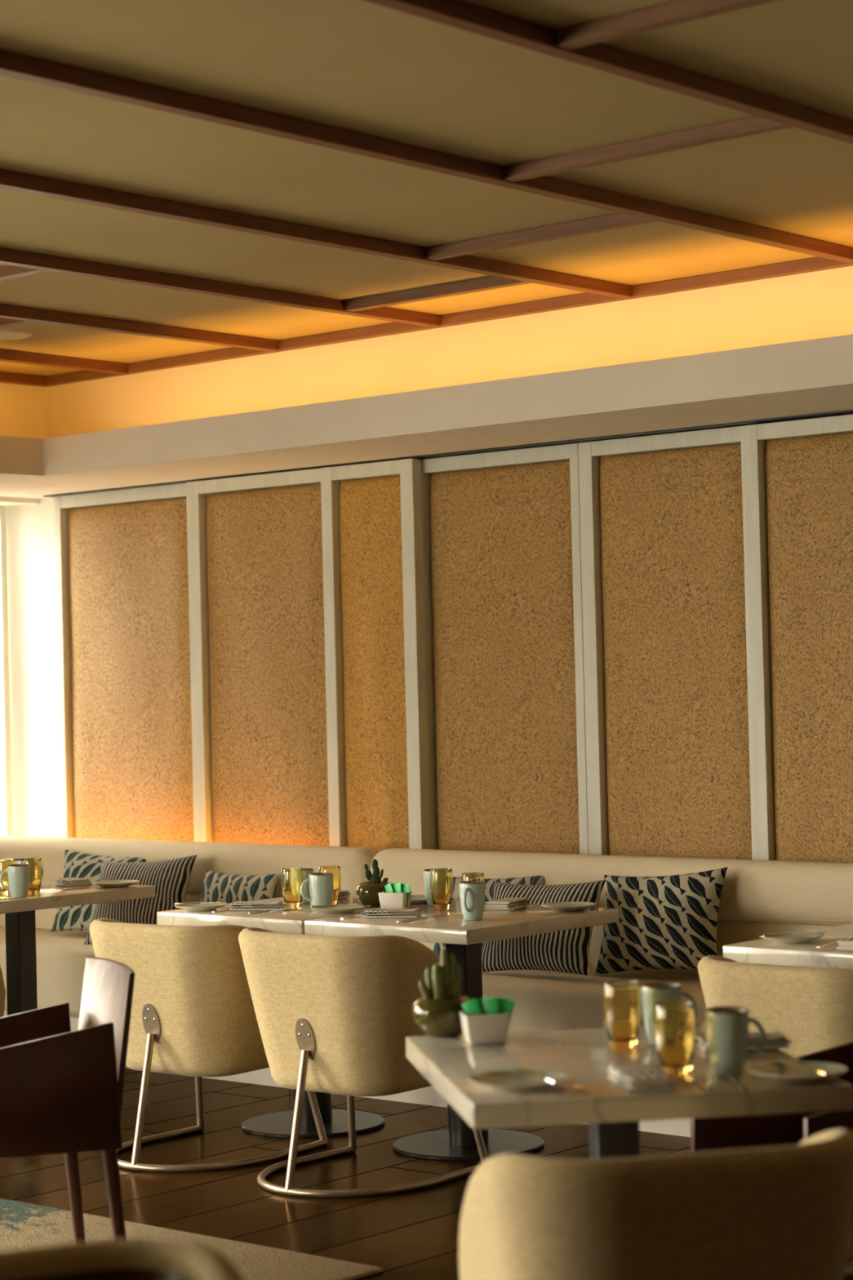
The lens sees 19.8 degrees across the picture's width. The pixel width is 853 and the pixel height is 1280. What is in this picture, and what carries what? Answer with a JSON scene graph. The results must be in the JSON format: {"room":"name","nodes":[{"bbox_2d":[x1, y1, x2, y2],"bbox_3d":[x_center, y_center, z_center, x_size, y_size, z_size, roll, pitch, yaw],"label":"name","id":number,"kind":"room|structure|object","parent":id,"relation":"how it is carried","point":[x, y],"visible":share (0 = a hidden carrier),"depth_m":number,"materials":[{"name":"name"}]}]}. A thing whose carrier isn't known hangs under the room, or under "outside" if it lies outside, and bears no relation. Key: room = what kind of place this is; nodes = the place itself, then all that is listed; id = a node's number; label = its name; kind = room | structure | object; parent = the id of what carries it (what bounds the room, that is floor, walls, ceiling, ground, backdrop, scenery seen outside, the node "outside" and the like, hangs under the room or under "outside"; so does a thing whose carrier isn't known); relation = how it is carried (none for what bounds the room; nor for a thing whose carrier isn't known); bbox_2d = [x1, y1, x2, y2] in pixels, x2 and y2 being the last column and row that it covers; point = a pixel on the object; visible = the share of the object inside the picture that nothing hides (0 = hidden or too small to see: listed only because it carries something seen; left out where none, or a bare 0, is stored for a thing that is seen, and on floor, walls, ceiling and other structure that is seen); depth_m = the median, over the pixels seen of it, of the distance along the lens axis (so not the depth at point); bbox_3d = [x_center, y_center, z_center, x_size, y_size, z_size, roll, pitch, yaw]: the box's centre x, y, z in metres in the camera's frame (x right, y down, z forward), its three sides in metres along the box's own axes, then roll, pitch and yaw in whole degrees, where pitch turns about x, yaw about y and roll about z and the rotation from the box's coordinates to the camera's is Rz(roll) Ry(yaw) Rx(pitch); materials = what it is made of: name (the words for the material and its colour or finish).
{"room":"restaurant dining room","nodes":[
{"label":"restaurant dining room","id":0,"kind":"room"},
{"bbox_2d":[0,382,47,439],"bbox_3d":[-4.998,-0.937,7.003,0.060,0.430,10.120,-2,-1,41],"label":"wall","id":1,"kind":"structure","parent":0,"point":[23,408],"depth_m":10.72,"materials":[{"name":"paint"}]},
{"bbox_2d":[0,371,45,386],"bbox_3d":[-4.965,-1.133,6.958,0.048,0.042,10.055,-2,-1,41],"label":"ceiling beam","id":2,"kind":"structure","parent":1,"relation":"attached to","point":[5,377],"depth_m":10.66,"materials":[{"name":"brown wood"}]},
{"bbox_2d":[42,256,852,386],"bbox_3d":[2.575,-1.316,7.141,11.270,0.040,0.045,-2,-1,41],"label":"ceiling beam","id":3,"kind":"structure","parent":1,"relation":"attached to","point":[815,264],"depth_m":9.13,"materials":[{"name":"brown wood"}]},
{"bbox_2d":[186,458,430,852],"bbox_3d":[-0.500,0.468,10.136,1.295,2.340,0.059,-2,-1,41],"label":"sliding panel","id":4,"kind":"object","parent":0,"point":[306,588],"visible":0.52,"depth_m":10.10,"materials":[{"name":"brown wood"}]},
{"bbox_2d":[0,0,852,376],"bbox_3d":[-0.703,-1.379,3.356,11.350,0.100,10.180,-2,-1,41],"label":"ceiling","id":5,"kind":"structure","parent":0,"point":[360,66],"depth_m":6.42,"materials":[{"name":"paint"}]},
{"bbox_2d":[0,328,31,340],"bbox_3d":[-1.638,-1.181,9.469,0.220,0.012,0.220,-2,-1,41],"label":"ceiling speaker","id":6,"kind":"object","parent":5,"relation":"attached to","point":[5,334],"visible":1,"depth_m":9.44},
{"bbox_2d":[0,317,33,328],"bbox_3d":[-1.756,-1.171,9.201,0.842,0.038,0.044,-2,-1,41],"label":"ceiling beam","id":7,"kind":"structure","parent":5,"relation":"attached to","point":[4,322],"depth_m":8.99,"materials":[{"name":"brown wood"}]},
{"bbox_2d":[0,265,48,280],"bbox_3d":[-1.524,-1.197,8.132,0.807,0.038,0.044,-2,-1,41],"label":"ceiling beam","id":8,"kind":"structure","parent":5,"relation":"attached to","point":[6,272],"depth_m":7.95,"materials":[{"name":"brown wood"}]},
{"bbox_2d":[0,348,128,373],"bbox_3d":[-4.563,-1.150,6.613,0.048,0.042,10.055,-2,-1,41],"label":"ceiling beam","id":9,"kind":"structure","parent":5,"relation":"attached to","point":[6,355],"depth_m":10.14,"materials":[{"name":"brown wood"}]},
{"bbox_2d":[0,303,278,351],"bbox_3d":[-3.888,-1.177,6.034,0.048,0.042,10.055,-2,-1,41],"label":"ceiling beam","id":10,"kind":"structure","parent":5,"relation":"attached to","point":[6,311],"depth_m":9.25,"materials":[{"name":"brown wood"}]},
{"bbox_2d":[0,247,439,327],"bbox_3d":[-3.240,-1.204,5.477,0.048,0.042,10.055,-2,-1,41],"label":"ceiling beam","id":11,"kind":"structure","parent":5,"relation":"attached to","point":[12,257],"depth_m":8.33,"materials":[{"name":"brown wood"}]},
{"bbox_2d":[0,168,631,298],"bbox_3d":[-2.561,-1.232,4.894,0.048,0.042,10.055,-2,-1,41],"label":"ceiling beam","id":12,"kind":"structure","parent":5,"relation":"attached to","point":[11,180],"depth_m":7.35,"materials":[{"name":"brown wood"}]},
{"bbox_2d":[0,49,852,263],"bbox_3d":[-1.848,-1.262,4.282,0.048,0.042,10.055,-2,-1,41],"label":"ceiling beam","id":13,"kind":"structure","parent":5,"relation":"attached to","point":[15,65],"depth_m":6.25,"materials":[{"name":"brown wood"}]},
{"bbox_2d":[345,275,532,311],"bbox_3d":[0.039,-1.226,8.610,0.847,0.038,0.044,-2,-1,41],"label":"ceiling beam","id":14,"kind":"structure","parent":5,"relation":"attached to","point":[491,282],"depth_m":8.61,"materials":[{"name":"brown wood"}]},
{"bbox_2d":[426,212,657,260],"bbox_3d":[0.350,-1.254,7.565,0.892,0.038,0.044,-2,-1,41],"label":"ceiling beam","id":15,"kind":"structure","parent":5,"relation":"attached to","point":[616,220],"depth_m":7.55,"materials":[{"name":"brown wood"}]},
{"bbox_2d":[362,0,852,144],"bbox_3d":[-1.127,-1.291,3.664,0.048,0.042,10.055,-2,-1,41],"label":"ceiling beam","id":16,"kind":"structure","parent":5,"relation":"attached to","point":[459,14],"depth_m":5.48,"materials":[{"name":"brown wood"}]},
{"bbox_2d":[503,115,793,182],"bbox_3d":[0.566,-1.283,6.365,0.902,0.038,0.044,-2,-1,41],"label":"ceiling beam","id":17,"kind":"structure","parent":5,"relation":"attached to","point":[752,125],"depth_m":6.35,"materials":[{"name":"brown wood"}]},
{"bbox_2d":[555,0,777,49],"bbox_3d":[0.635,-1.311,4.988,0.902,0.038,0.044,-2,-1,41],"label":"ceiling beam","id":18,"kind":"structure","parent":5,"relation":"attached to","point":[673,12],"depth_m":5.12,"materials":[{"name":"brown wood"}]},
{"bbox_2d":[0,1068,852,1279],"bbox_3d":[-0.809,1.632,3.702,12.150,0.100,10.560,-2,-1,41],"label":"floor","id":19,"kind":"structure","parent":0,"point":[415,1234],"depth_m":7.48,"materials":[{"name":"brown wood"}]},
{"bbox_2d":[0,966,5,1017],"bbox_3d":[-1.883,1.326,8.894,0.620,0.765,0.634,-2,-1,41],"label":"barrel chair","id":20,"kind":"object","parent":19,"relation":"on","point":[2,991],"visible":0.38,"depth_m":8.89,"materials":[{"name":"beige fabric"}]},
{"bbox_2d":[0,880,155,1015],"bbox_3d":[-1.551,1.335,9.373,0.680,0.750,0.780,-2,-1,41],"label":"marble table","id":21,"kind":"object","parent":19,"relation":"on","point":[20,913],"visible":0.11,"depth_m":9.33,"materials":[{"name":"white stone"}]},
{"bbox_2d":[0,858,15,895],"bbox_3d":[-1.578,0.889,9.171,0.077,0.134,0.077,-2,-1,41],"label":"tumbler","id":22,"kind":"object","parent":21,"relation":"on","point":[4,863],"visible":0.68,"depth_m":9.14,"materials":[{"name":"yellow glass"}]},
{"bbox_2d":[0,863,30,897],"bbox_3d":[-1.516,0.892,9.037,0.102,0.120,0.082,-1,-1,-32],"label":"mug","id":23,"kind":"object","parent":21,"relation":"on","point":[19,875],"visible":1,"depth_m":9.01,"materials":[{"name":"green ceramic"}]},
{"bbox_2d":[22,857,42,894],"bbox_3d":[-1.480,0.887,9.177,0.077,0.134,0.077,-2,-1,41],"label":"tumbler","id":24,"kind":"object","parent":21,"relation":"on","point":[35,864],"visible":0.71,"depth_m":9.15,"materials":[{"name":"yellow glass"}]},
{"bbox_2d":[53,877,91,887],"bbox_3d":[-1.382,0.946,9.556,0.090,0.026,0.181,-1,-1,-29],"label":"folded napkin","id":25,"kind":"object","parent":21,"relation":"on","point":[68,882],"visible":1,"depth_m":9.50,"materials":[{"name":"fabric"}]},
{"bbox_2d":[92,880,139,887],"bbox_3d":[-1.200,0.943,9.447,0.181,0.019,0.181,-2,-1,41],"label":"plate","id":26,"kind":"object","parent":21,"relation":"on","point":[107,883],"visible":1,"depth_m":9.42,"materials":[{"name":"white ceramic"}]},
{"bbox_2d":[0,1238,244,1279],"bbox_3d":[-0.479,1.177,2.963,0.620,0.765,0.634,-1,-1,-24],"label":"barrel chair","id":27,"kind":"object","parent":19,"relation":"on","point":[128,1259],"visible":1,"depth_m":3.21,"materials":[{"name":"beige fabric"}]},
{"bbox_2d":[0,835,378,1087],"bbox_3d":[-2.264,1.289,9.085,2.517,0.866,3.635,-2,-1,41],"label":"banquette","id":28,"kind":"object","parent":19,"relation":"on","point":[61,956],"visible":0.27,"depth_m":10.02,"materials":[{"name":"beige leather"}]},
{"bbox_2d":[51,848,146,931],"bbox_3d":[-1.381,1.080,10.412,0.509,0.366,0.155,-2,-1,35],"label":"throw pillow","id":29,"kind":"object","parent":28,"relation":"on","point":[77,864],"visible":0.3,"depth_m":10.42,"materials":[{"name":"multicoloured fabric"}]},
{"bbox_2d":[84,854,196,944],"bbox_3d":[-1.175,1.066,10.024,0.520,0.369,0.188,-2,-1,31],"label":"throw pillow","id":30,"kind":"object","parent":28,"relation":"on","point":[170,877],"visible":0.64,"depth_m":9.96,"materials":[{"name":"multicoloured fabric"}]},
{"bbox_2d":[200,869,279,902],"bbox_3d":[-0.773,1.088,9.876,0.460,0.301,0.142,-2,-2,44],"label":"throw pillow","id":31,"kind":"object","parent":28,"relation":"on","point":[216,886],"visible":0.42,"depth_m":9.83,"materials":[{"name":"fabric"}]},
{"bbox_2d":[0,1198,382,1279],"bbox_3d":[-2.366,1.660,6.073,3.200,0.012,3.200,-2,-1,41],"label":"area rug","id":32,"kind":"object","parent":19,"relation":"on","point":[23,1225],"visible":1,"depth_m":6.62,"materials":[{"name":"carpet"}]},
{"bbox_2d":[0,956,134,1242],"bbox_3d":[-1.047,1.226,6.149,0.590,0.795,0.469,-1,-1,-22],"label":"leather armchair","id":33,"kind":"object","parent":32,"relation":"on","point":[61,1089],"visible":0.99,"depth_m":6.00,"materials":[{"name":"leather"}]},
{"bbox_2d":[88,918,328,1172],"bbox_3d":[-0.742,1.279,7.913,0.620,0.765,0.634,-2,-1,37],"label":"barrel chair","id":34,"kind":"object","parent":19,"relation":"on","point":[193,1014],"visible":0.82,"depth_m":7.68,"materials":[{"name":"beige fabric"}]},
{"bbox_2d":[156,895,456,1138],"bbox_3d":[-0.397,1.287,8.382,0.680,0.750,0.780,-2,-1,41],"label":"marble table","id":35,"kind":"object","parent":19,"relation":"on","point":[277,1125],"visible":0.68,"depth_m":8.24,"materials":[{"name":"white stone"}]},
{"bbox_2d":[174,902,227,911],"bbox_3d":[-0.769,0.911,8.338,0.181,0.019,0.181,-2,-1,41],"label":"plate","id":36,"kind":"object","parent":35,"relation":"on","point":[211,906],"visible":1,"depth_m":8.30,"materials":[{"name":"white ceramic"}]},
{"bbox_2d":[227,901,285,911],"bbox_3d":[-0.575,0.901,8.291,0.181,0.026,0.090,-2,-1,11],"label":"folded napkin","id":37,"kind":"object","parent":35,"relation":"on","point":[239,905],"visible":1,"depth_m":8.26,"materials":[{"name":"fabric"}]},
{"bbox_2d":[281,867,303,907],"bbox_3d":[-0.457,0.846,8.345,0.077,0.134,0.077,-2,-1,41],"label":"tumbler","id":38,"kind":"object","parent":35,"relation":"on","point":[292,878],"visible":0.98,"depth_m":8.32,"materials":[{"name":"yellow glass"}]},
{"bbox_2d":[301,867,313,904],"bbox_3d":[-0.422,0.854,8.485,0.102,0.120,0.082,-2,-1,13],"label":"mug","id":39,"kind":"object","parent":35,"relation":"on","point":[306,871],"visible":0.31,"depth_m":8.46,"materials":[{"name":"green ceramic"}]},
{"bbox_2d":[300,872,333,905],"bbox_3d":[-0.364,0.848,8.250,0.103,0.120,0.082,-2,-1,18],"label":"mug","id":40,"kind":"object","parent":35,"relation":"on","point":[321,884],"visible":0.88,"depth_m":8.21,"materials":[{"name":"green ceramic"}]},
{"bbox_2d":[319,865,341,904],"bbox_3d":[-0.330,0.843,8.384,0.077,0.134,0.077,-2,-1,41],"label":"tumbler","id":41,"kind":"object","parent":35,"relation":"on","point":[335,870],"visible":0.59,"depth_m":8.36,"materials":[{"name":"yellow glass"}]},
{"bbox_2d":[310,904,364,913],"bbox_3d":[-0.295,0.895,8.116,0.181,0.019,0.181,-2,-1,41],"label":"plate","id":42,"kind":"object","parent":35,"relation":"on","point":[347,909],"visible":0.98,"depth_m":8.08,"materials":[{"name":"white ceramic"}]},
{"bbox_2d":[355,858,390,906],"bbox_3d":[-0.174,0.826,8.328,0.134,0.159,0.134,-1,-1,1],"label":"potted cactus","id":43,"kind":"object","parent":35,"relation":"on","point":[367,893],"visible":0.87,"depth_m":8.29,"materials":[{"name":"green plant"}]},
{"bbox_2d":[410,894,426,903],"bbox_3d":[-0.034,0.894,8.412,0.181,0.019,0.181,-2,-1,41],"label":"plate","id":44,"kind":"object","parent":35,"relation":"on","point":[414,900],"visible":0.25,"depth_m":8.36,"materials":[{"name":"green ceramic"}]},
{"bbox_2d":[238,927,488,1197],"bbox_3d":[-0.226,1.258,7.471,0.620,0.765,0.634,-2,-1,39],"label":"barrel chair","id":45,"kind":"object","parent":19,"relation":"on","point":[334,1015],"visible":0.94,"depth_m":7.25,"materials":[{"name":"beige fabric"}]},
{"bbox_2d":[304,900,618,1160],"bbox_3d":[0.127,1.266,7.932,0.680,0.750,0.780,-2,-1,41],"label":"marble table","id":46,"kind":"object","parent":19,"relation":"on","point":[462,938],"visible":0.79,"depth_m":7.83,"materials":[{"name":"white stone"}]},
{"bbox_2d":[355,881,390,906],"bbox_3d":[-0.173,0.865,8.328,0.134,0.080,0.134,-1,-1,1],"label":"plant pot","id":47,"kind":"object","parent":46,"relation":"on","point":[367,893],"depth_m":8.28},
{"bbox_2d":[363,907,422,918],"bbox_3d":[-0.108,0.882,7.903,0.181,0.026,0.090,-2,-1,11],"label":"folded napkin","id":48,"kind":"object","parent":46,"relation":"on","point":[398,912],"visible":1,"depth_m":7.87,"materials":[{"name":"fabric"}]},
{"bbox_2d":[378,890,411,908],"bbox_3d":[-0.104,0.869,8.133,0.094,0.062,0.076,-2,-1,21],"label":"box","id":49,"kind":"object","parent":46,"relation":"on","point":[387,900],"visible":0.77,"depth_m":8.10,"materials":[{"name":"white ceramic"}]},
{"bbox_2d":[422,868,433,906],"bbox_3d":[0.033,0.839,8.308,0.082,0.120,0.103,-2,-1,13],"label":"mug","id":50,"kind":"object","parent":46,"relation":"on","point":[426,873],"visible":0.42,"depth_m":8.27,"materials":[{"name":"green ceramic"}]},
{"bbox_2d":[430,868,453,910],"bbox_3d":[0.051,0.829,8.138,0.077,0.134,0.077,-2,-1,41],"label":"tumbler","id":51,"kind":"object","parent":46,"relation":"on","point":[441,879],"visible":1,"depth_m":8.11,"materials":[{"name":"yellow glass"}]},
{"bbox_2d":[459,880,484,920],"bbox_3d":[0.137,0.826,7.735,0.103,0.120,0.082,-1,-1,-36],"label":"mug","id":52,"kind":"object","parent":46,"relation":"on","point":[472,893],"visible":1,"depth_m":7.71,"materials":[{"name":"green ceramic"}]},
{"bbox_2d":[461,872,484,881],"bbox_3d":[0.151,0.823,7.924,0.077,0.134,0.077,-2,-1,41],"label":"tumbler","id":53,"kind":"object","parent":46,"relation":"on","point":[464,876],"visible":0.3,"depth_m":7.90,"materials":[{"name":"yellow glass"}]},
{"bbox_2d":[484,897,529,909],"bbox_3d":[0.269,0.878,8.151,0.090,0.026,0.181,-2,-1,26],"label":"folded napkin","id":54,"kind":"object","parent":46,"relation":"on","point":[504,903],"visible":1,"depth_m":8.09,"materials":[{"name":"fabric"}]},
{"bbox_2d":[541,902,596,911],"bbox_3d":[0.465,0.874,8.004,0.181,0.019,0.181,-2,-1,41],"label":"plate","id":55,"kind":"object","parent":46,"relation":"on","point":[556,906],"visible":1,"depth_m":8.03,"materials":[{"name":"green ceramic"}]},
{"bbox_2d":[345,848,852,1137],"bbox_3d":[1.565,1.169,7.762,5.007,0.865,0.655,-2,-1,41],"label":"banquette","id":56,"kind":"object","parent":19,"relation":"on","point":[758,897],"visible":0.26,"depth_m":8.41,"materials":[{"name":"fabric"}]},
{"bbox_2d":[432,875,545,957],"bbox_3d":[0.227,1.029,9.032,0.508,0.337,0.148,-2,-1,35],"label":"throw pillow","id":57,"kind":"object","parent":56,"relation":"on","point":[531,880],"visible":0.09,"depth_m":9.01,"materials":[{"name":"fabric"}]},
{"bbox_2d":[481,879,606,975],"bbox_3d":[0.398,1.012,8.622,0.546,0.345,0.176,-2,-2,44],"label":"throw pillow","id":58,"kind":"object","parent":56,"relation":"on","point":[566,950],"visible":0.61,"depth_m":8.53,"materials":[{"name":"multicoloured fabric"}]},
{"bbox_2d":[594,866,727,975],"bbox_3d":[0.808,0.977,8.467,0.552,0.390,0.177,-2,-1,39],"label":"throw pillow","id":59,"kind":"object","parent":56,"relation":"on","point":[664,922],"visible":0.94,"depth_m":8.39,"materials":[{"name":"fabric"}]},
{"bbox_2d":[405,1023,852,1159],"bbox_3d":[0.374,1.199,4.802,0.700,0.750,0.868,-1,-1,-8],"label":"marble table","id":60,"kind":"object","parent":19,"relation":"on","point":[613,1114],"visible":0.65,"depth_m":4.50,"materials":[{"name":"white stone"}]},
{"bbox_2d":[412,947,471,1036],"bbox_3d":[0.036,0.747,5.205,0.134,0.185,0.134,-1,-1,1],"label":"potted cactus","id":61,"kind":"object","parent":60,"relation":"on","point":[437,1013],"visible":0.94,"depth_m":5.18,"materials":[{"name":"green plant"}]},
{"bbox_2d":[459,1011,510,1044],"bbox_3d":[0.121,0.804,5.077,0.094,0.062,0.076,-1,-1,-9],"label":"box","id":62,"kind":"object","parent":60,"relation":"on","point":[479,1029],"visible":1,"depth_m":5.04,"materials":[{"name":"white ceramic"}]},
{"bbox_2d":[462,998,482,1015],"bbox_3d":[0.102,0.786,5.081,0.058,0.084,0.006,-2,-1,20],"label":"packet","id":63,"kind":"object","parent":62,"relation":"in","point":[471,1006],"visible":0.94,"depth_m":5.08,"materials":[{"name":"green paper"}]},
{"bbox_2d":[482,997,497,1014],"bbox_3d":[0.133,0.782,5.078,0.034,0.078,0.004,-2,0,24],"label":"packet","id":64,"kind":"object","parent":62,"relation":"in","point":[490,1005],"visible":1,"depth_m":5.08,"materials":[{"name":"green paper"}]},
{"bbox_2d":[493,996,506,1013],"bbox_3d":[0.149,0.782,5.079,0.046,0.082,0.006,-2,-1,11],"label":"packet","id":65,"kind":"object","parent":62,"relation":"in","point":[501,1010],"visible":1,"depth_m":5.08,"materials":[{"name":"green paper"}]},
{"bbox_2d":[499,996,515,1026],"bbox_3d":[0.159,0.783,5.079,0.053,0.084,0.005,-2,-1,16],"label":"packet","id":66,"kind":"object","parent":62,"relation":"in","point":[508,1004],"visible":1,"depth_m":5.07,"materials":[{"name":"green paper"}]},
{"bbox_2d":[468,1069,567,1092],"bbox_3d":[0.168,0.813,4.496,0.181,0.019,0.181,-2,-1,41],"label":"plate","id":67,"kind":"object","parent":60,"relation":"on","point":[508,1081],"visible":0.98,"depth_m":4.52,"materials":[{"name":"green ceramic"}]},
{"bbox_2d":[515,1067,557,1084],"bbox_3d":[0.200,0.800,4.499,0.015,0.006,0.202,-1,-1,-17],"label":"table knife","id":68,"kind":"object","parent":67,"relation":"on","point":[522,1070],"visible":1,"depth_m":4.48,"materials":[{"name":"metal"}]},
{"bbox_2d":[565,1076,591,1093],"bbox_3d":[0.271,0.815,4.502,0.024,0.008,0.195,-1,-1,-9],"label":"fork","id":69,"kind":"object","parent":60,"relation":"on","point":[577,1086],"visible":0.82,"depth_m":4.45,"materials":[{"name":"metal"}]},
{"bbox_2d":[603,980,640,1050],"bbox_3d":[0.396,0.759,4.944,0.077,0.134,0.077,-2,-1,41],"label":"tumbler","id":70,"kind":"object","parent":60,"relation":"on","point":[621,998],"visible":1,"depth_m":4.92,"materials":[{"name":"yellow glass"}]},
{"bbox_2d":[607,1063,676,1093],"bbox_3d":[0.395,0.804,4.493,0.090,0.026,0.181,-1,-1,-8],"label":"folded napkin","id":71,"kind":"object","parent":60,"relation":"on","point":[635,1077],"visible":1,"depth_m":4.43,"materials":[{"name":"fabric"}]},
{"bbox_2d":[641,982,697,1044],"bbox_3d":[0.492,0.764,5.008,0.103,0.120,0.082,-1,-1,-27],"label":"mug","id":72,"kind":"object","parent":60,"relation":"on","point":[653,993],"visible":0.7,"depth_m":4.98,"materials":[{"name":"green ceramic"}]},
{"bbox_2d":[654,1001,695,1077],"bbox_3d":[0.468,0.750,4.595,0.077,0.134,0.077,-2,-1,41],"label":"tumbler","id":73,"kind":"object","parent":60,"relation":"on","point":[674,1021],"visible":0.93,"depth_m":4.57,"materials":[{"name":"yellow glass"}]},
{"bbox_2d":[679,1075,711,1092],"bbox_3d":[0.491,0.812,4.494,0.015,0.006,0.202,-1,-1,-9],"label":"table knife","id":74,"kind":"object","parent":60,"relation":"on","point":[686,1077],"visible":1,"depth_m":4.47,"materials":[{"name":"metal"}]},
{"bbox_2d":[717,1073,749,1091],"bbox_3d":[0.565,0.808,4.477,0.036,0.007,0.185,-1,-1,-5],"label":"spoon","id":75,"kind":"object","parent":60,"relation":"on","point":[731,1076],"visible":1,"depth_m":4.50,"materials":[{"name":"metal"}]},
{"bbox_2d":[705,1006,765,1075],"bbox_3d":[0.576,0.754,4.606,0.102,0.120,0.082,-1,-1,-22],"label":"mug","id":76,"kind":"object","parent":60,"relation":"on","point":[726,1027],"visible":1,"depth_m":4.57,"materials":[{"name":"green ceramic"}]},
{"bbox_2d":[695,1031,791,1051],"bbox_3d":[0.636,0.806,4.918,0.181,0.026,0.090,-1,-1,-4],"label":"folded napkin","id":77,"kind":"object","parent":60,"relation":"on","point":[775,1039],"visible":0.47,"depth_m":4.88,"materials":[{"name":"fabric"}]},
{"bbox_2d":[749,1061,848,1083],"bbox_3d":[0.688,0.801,4.518,0.181,0.019,0.181,-2,-1,41],"label":"plate","id":78,"kind":"object","parent":60,"relation":"on","point":[775,1071],"visible":0.95,"depth_m":4.54,"materials":[{"name":"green ceramic"}]},
{"bbox_2d":[774,1059,828,1075],"bbox_3d":[0.691,0.789,4.519,0.015,0.006,0.202,-1,-1,-17],"label":"table knife","id":79,"kind":"object","parent":78,"relation":"on","point":[806,1068],"visible":1,"depth_m":4.50,"materials":[{"name":"metal"}]},
{"bbox_2d":[458,1128,852,1279],"bbox_3d":[0.379,1.176,3.991,0.620,0.765,0.634,-1,-1,-14],"label":"barrel chair","id":80,"kind":"object","parent":19,"relation":"on","point":[785,1212],"visible":1,"depth_m":3.76,"materials":[{"name":"beige fabric"}]},
{"bbox_2d":[690,1041,852,1226],"bbox_3d":[0.917,1.172,5.257,0.590,0.795,0.469,-1,-1,-24],"label":"leather armchair","id":81,"kind":"object","parent":19,"relation":"on","point":[748,1131],"visible":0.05,"depth_m":5.40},
{"bbox_2d":[697,955,852,1277],"bbox_3d":[1.059,1.205,6.368,0.620,0.765,0.634,-2,-2,44],"label":"barrel chair","id":82,"kind":"object","parent":19,"relation":"on","point":[812,1007],"visible":0.25,"depth_m":6.15,"materials":[{"name":"beige fabric"}]},
{"bbox_2d":[723,923,852,968],"bbox_3d":[1.346,1.215,6.886,0.680,0.750,0.780,-2,-1,41],"label":"marble table","id":83,"kind":"object","parent":19,"relation":"on","point":[762,951],"visible":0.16,"depth_m":6.72,"materials":[{"name":"white stone"}]},
{"bbox_2d":[759,931,824,943],"bbox_3d":[1.026,0.838,6.870,0.181,0.019,0.181,-2,-1,41],"label":"plate","id":84,"kind":"object","parent":83,"relation":"on","point":[796,939],"visible":0.94,"depth_m":6.84,"materials":[{"name":"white ceramic"}]},
{"bbox_2d":[762,932,826,937],"bbox_3d":[1.034,0.826,6.866,0.202,0.006,0.015,-1,-1,-19],"label":"table knife","id":85,"kind":"object","parent":84,"relation":"on","point":[788,934],"visible":1,"depth_m":6.85,"materials":[{"name":"metal"}]},
{"bbox_2d":[835,936,852,950],"bbox_3d":[1.196,0.827,6.699,0.090,0.026,0.181,-2,-1,31],"label":"folded napkin","id":86,"kind":"object","parent":83,"relation":"on","point":[846,944],"visible":1,"depth_m":6.64,"materials":[{"name":"fabric"}]},
{"bbox_2d":[0,333,852,498],"bbox_3d":[-0.872,-0.904,3.751,12.150,0.155,10.560,-2,-1,41],"label":"soffit","id":87,"kind":"structure","parent":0,"point":[815,375],"depth_m":8.88,"materials":[{"name":"paint"}]},
{"bbox_2d":[5,413,852,837],"bbox_3d":[2.565,0.321,7.696,12.150,2.510,0.100,-2,-1,41],"label":"wall","id":88,"kind":"structure","parent":0,"point":[30,528],"depth_m":11.40,"materials":[{"name":"paint"}]},
{"bbox_2d":[0,497,38,506],"bbox_3d":[-5.286,-0.635,7.475,0.190,0.022,10.460,-2,-1,41],"label":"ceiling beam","id":89,"kind":"structure","parent":88,"relation":"attached to","point":[4,501],"depth_m":11.32,"materials":[{"name":"paint"}]},
{"bbox_2d":[53,483,194,841],"bbox_3d":[-1.311,0.501,10.917,0.925,2.345,0.059,-2,-1,41],"label":"sliding panel","id":90,"kind":"object","parent":88,"relation":"attached to","point":[122,578],"visible":0.55,"depth_m":10.92,"materials":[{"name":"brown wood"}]},
{"bbox_2d":[43,409,852,497],"bbox_3d":[2.661,-0.839,7.457,11.580,0.006,0.075,-2,-1,41],"label":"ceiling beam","id":91,"kind":"structure","parent":88,"relation":"attached to","point":[849,411],"depth_m":9.35,"materials":[{"name":"paint"}]},
{"bbox_2d":[421,443,588,854],"bbox_3d":[0.311,0.436,9.525,0.813,2.340,0.059,-2,-1,41],"label":"sliding panel","id":92,"kind":"object","parent":88,"relation":"attached to","point":[502,549],"visible":0.69,"depth_m":9.50,"materials":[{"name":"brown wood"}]},
{"bbox_2d":[577,426,755,859],"bbox_3d":[0.924,0.411,8.998,0.800,2.340,0.059,-2,-1,41],"label":"sliding panel","id":93,"kind":"object","parent":88,"relation":"attached to","point":[664,542],"visible":0.57,"depth_m":9.00,"materials":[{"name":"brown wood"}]},
{"bbox_2d":[412,995,471,1036],"bbox_3d":[0.037,0.800,5.204,0.134,0.080,0.134,-1,-1,1],"label":"glass bowl","id":94,"kind":"object","parent":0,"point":[436,1015],"depth_m":5.15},
{"bbox_2d":[46,266,852,438],"bbox_3d":[2.599,-1.121,7.190,11.350,0.430,0.060,-2,-1,41],"label":"cove","id":95,"kind":"object","parent":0,"point":[817,304],"visible":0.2,"depth_m":9.21,"materials":[{"name":"paint"}]},
{"bbox_2d":[743,414,852,862],"bbox_3d":[1.548,0.388,8.378,0.985,2.332,0.059,-2,-1,41],"label":"sliding panel","id":96,"kind":"object","parent":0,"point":[798,474],"visible":0.65,"depth_m":8.56,"materials":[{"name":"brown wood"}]},
{"bbox_3d":[-5.378,1.644,7.558,0.200,0.250,10.460,-2,-1,41],"label":"wall","id":97,"kind":"structure","parent":0,"visible":0},
{"bbox_2d":[0,506,13,835],"bbox_3d":[-2.114,0.441,11.356,0.080,2.140,0.400,-2,-1,41],"label":"window","id":98,"kind":"structure","parent":97,"relation":"in","point":[6,796],"depth_m":11.47,"materials":[{"name":"white glass"}]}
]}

